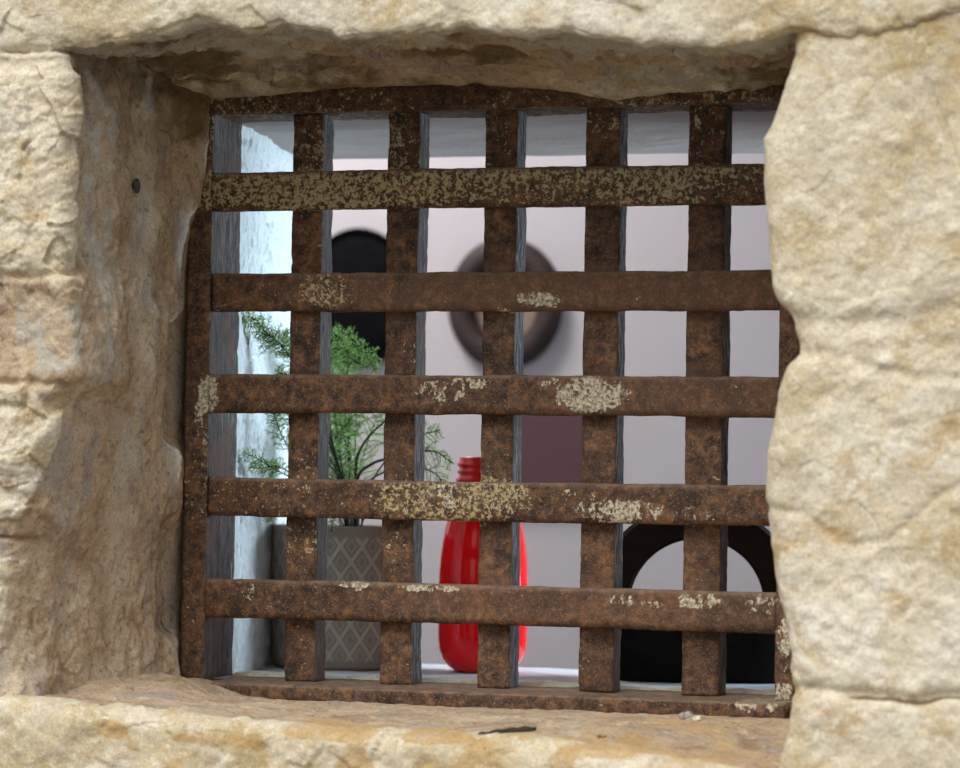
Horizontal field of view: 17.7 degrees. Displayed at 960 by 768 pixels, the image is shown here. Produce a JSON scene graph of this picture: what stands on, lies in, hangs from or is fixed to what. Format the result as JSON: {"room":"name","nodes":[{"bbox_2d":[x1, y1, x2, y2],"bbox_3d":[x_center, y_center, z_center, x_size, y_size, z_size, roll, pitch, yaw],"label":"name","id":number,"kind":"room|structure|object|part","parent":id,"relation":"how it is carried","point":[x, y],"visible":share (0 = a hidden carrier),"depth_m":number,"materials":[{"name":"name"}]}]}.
{"room":"outside stone building","nodes":[
{"label":"outside stone building","id":0,"kind":"room"},
{"bbox_2d":[230,125,292,677],"bbox_3d":[-0.227,0.026,3.294,0.012,0.594,0.370,1,-2,5],"label":"wall","id":1,"kind":"structure","parent":0,"point":[265,236],"depth_m":3.24,"materials":[{"name":"white paint"}]},
{"bbox_2d":[269,121,569,668],"bbox_3d":[0.055,-0.006,3.394,3.250,2.600,0.001,0,-2,18],"label":"wall","id":2,"kind":"structure","parent":0,"point":[269,121],"depth_m":3.42,"materials":[{"name":"paint"}]},
{"bbox_2d":[0,0,959,767],"bbox_3d":[0.153,0.277,2.797,3.600,1.700,0.379,0,-2,18],"label":"wall","id":3,"kind":"structure","parent":0,"point":[862,142],"depth_m":2.60,"materials":[{"name":"stone"}]},
{"bbox_2d":[132,178,140,192],"bbox_3d":[-0.336,-0.188,2.938,0.026,0.014,0.012,0,-2,18],"label":"nail","id":4,"kind":"object","parent":3,"relation":"attached to","point":[136,185],"visible":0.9,"depth_m":2.93,"materials":[{"name":"black metal"}]},
{"bbox_2d":[0,672,789,767],"bbox_3d":[0.144,0.801,2.777,3.600,1.051,0.356,0,-2,18],"label":"window sill","id":5,"kind":"structure","parent":3,"relation":"attached to","point":[160,719],"depth_m":2.75,"materials":[{"name":"stone"}]},
{"bbox_2d":[478,726,536,733],"bbox_3d":[0.024,0.301,2.687,0.052,0.008,0.007,1,-2,-11],"label":"wood splinter","id":6,"kind":"object","parent":5,"relation":"on","point":[523,728],"visible":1,"depth_m":2.69,"materials":[{"name":"brown wood"}]},
{"bbox_2d":[597,734,606,737],"bbox_3d":[0.106,0.305,2.681,0.010,0.004,0.011,0,-2,18],"label":"chip","id":7,"kind":"object","parent":5,"relation":"on","point":[598,735],"visible":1,"depth_m":2.68,"materials":[{"name":"beige stone"}]},
{"bbox_2d":[679,711,693,719],"bbox_3d":[0.187,0.302,2.803,0.014,0.011,0.014,1,-2,-7],"label":"chip","id":8,"kind":"object","parent":5,"relation":"on","point":[687,715],"visible":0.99,"depth_m":2.80,"materials":[{"name":"white stone"}]},
{"bbox_2d":[691,715,700,720],"bbox_3d":[0.195,0.301,2.786,0.009,0.006,0.008,0,-2,18],"label":"chip","id":9,"kind":"object","parent":5,"relation":"on","point":[695,718],"visible":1,"depth_m":2.78,"materials":[{"name":"beige stone"}]},
{"bbox_2d":[0,0,959,100],"bbox_3d":[0.170,-0.821,2.833,3.600,1.102,0.377,0,-2,18],"label":"window lintel","id":10,"kind":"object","parent":3,"relation":"attached to","point":[614,50],"depth_m":2.79,"materials":[{"name":"stone"}]},
{"bbox_2d":[180,83,799,718],"bbox_3d":[0.007,0.009,2.974,0.622,0.601,0.126,0,-2,18],"label":"window grille","id":11,"kind":"object","parent":3,"relation":"attached to","point":[704,611],"visible":0.88,"depth_m":2.97,"materials":[{"name":"metal"}]},
{"bbox_2d":[208,664,774,689],"bbox_3d":[0.124,0.304,3.169,0.920,0.002,0.366,0,-2,18],"label":"trim","id":12,"kind":"structure","parent":3,"relation":"attached to","point":[428,670],"depth_m":3.22,"materials":[{"name":"paint"}]},
{"bbox_2d":[240,312,454,670],"bbox_3d":[-0.164,0.114,3.280,0.227,0.376,0.265,1,-2,-13],"label":"potted fern","id":13,"kind":"object","parent":12,"relation":"on","point":[354,549],"visible":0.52,"depth_m":3.26,"materials":[{"name":"plant"}]},
{"bbox_2d":[271,524,381,670],"bbox_3d":[-0.145,0.229,3.335,0.161,0.152,0.161,0,-2,18],"label":"pot","id":14,"kind":"object","parent":13,"relation":"attached to","point":[354,551],"depth_m":3.26,"materials":[{"name":"ceramic"}]},
{"bbox_2d":[438,457,527,671],"bbox_3d":[0.004,0.191,3.285,0.096,0.227,0.096,0,-2,18],"label":"vase","id":15,"kind":"object","parent":12,"relation":"on","point":[459,556],"visible":0.37,"depth_m":3.25,"materials":[{"name":"red ceramic"}]},
{"bbox_2d":[620,524,775,682],"bbox_3d":[0.225,0.214,3.206,0.216,0.184,0.116,1,-2,4],"label":"holder","id":16,"kind":"object","parent":12,"relation":"on","point":[645,655],"visible":0.25,"depth_m":3.16,"materials":[{"name":"metal"}]},
{"bbox_3d":[0.226,0.186,3.207,0.216,0.127,0.048,1,-2,4],"label":"arched handle","id":17,"kind":"part","parent":16,"relation":"part of","materials":[{"name":"brown wood"}]},
{"bbox_2d":[231,671,774,694],"bbox_3d":[0.030,0.295,3.030,0.575,0.011,0.045,0,-2,18],"label":"trim","id":18,"kind":"structure","parent":3,"relation":"attached to","point":[545,683],"depth_m":3.03,"materials":[{"name":"stone"}]},
{"bbox_2d":[242,111,776,158],"bbox_3d":[0.132,-0.257,3.187,0.920,0.006,0.366,0,-2,18],"label":"ceiling","id":19,"kind":"structure","parent":0,"point":[665,132],"depth_m":3.21,"materials":[{"name":"grey paint"}]},
{"bbox_2d":[327,153,779,668],"bbox_3d":[0.403,0.034,4.489,3.250,2.600,0.100,0,-2,18],"label":"wall","id":20,"kind":"structure","parent":0,"point":[657,237],"depth_m":4.51,"materials":[{"name":"paint"}]},
{"bbox_2d":[331,228,385,366],"bbox_3d":[-0.182,-0.129,4.620,0.178,0.208,0.018,0,-2,18],"label":"disc","id":21,"kind":"object","parent":20,"relation":"attached to","point":[354,250],"visible":0.2,"depth_m":4.61,"materials":[{"name":"black fabric"}]},
{"bbox_2d":[448,242,561,365],"bbox_3d":[0.036,-0.118,4.545,0.172,0.193,0.028,0,-2,18],"label":"ring","id":22,"kind":"object","parent":20,"relation":"attached to","point":[540,329],"visible":0.3,"depth_m":4.54,"materials":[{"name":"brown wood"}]},
{"bbox_2d":[521,415,582,482],"bbox_3d":[0.099,0.091,4.521,0.152,0.154,0.020,0,-2,18],"label":"wall panel","id":23,"kind":"object","parent":20,"relation":"attached to","point":[551,446],"visible":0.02,"depth_m":4.51,"materials":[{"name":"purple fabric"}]}
]}

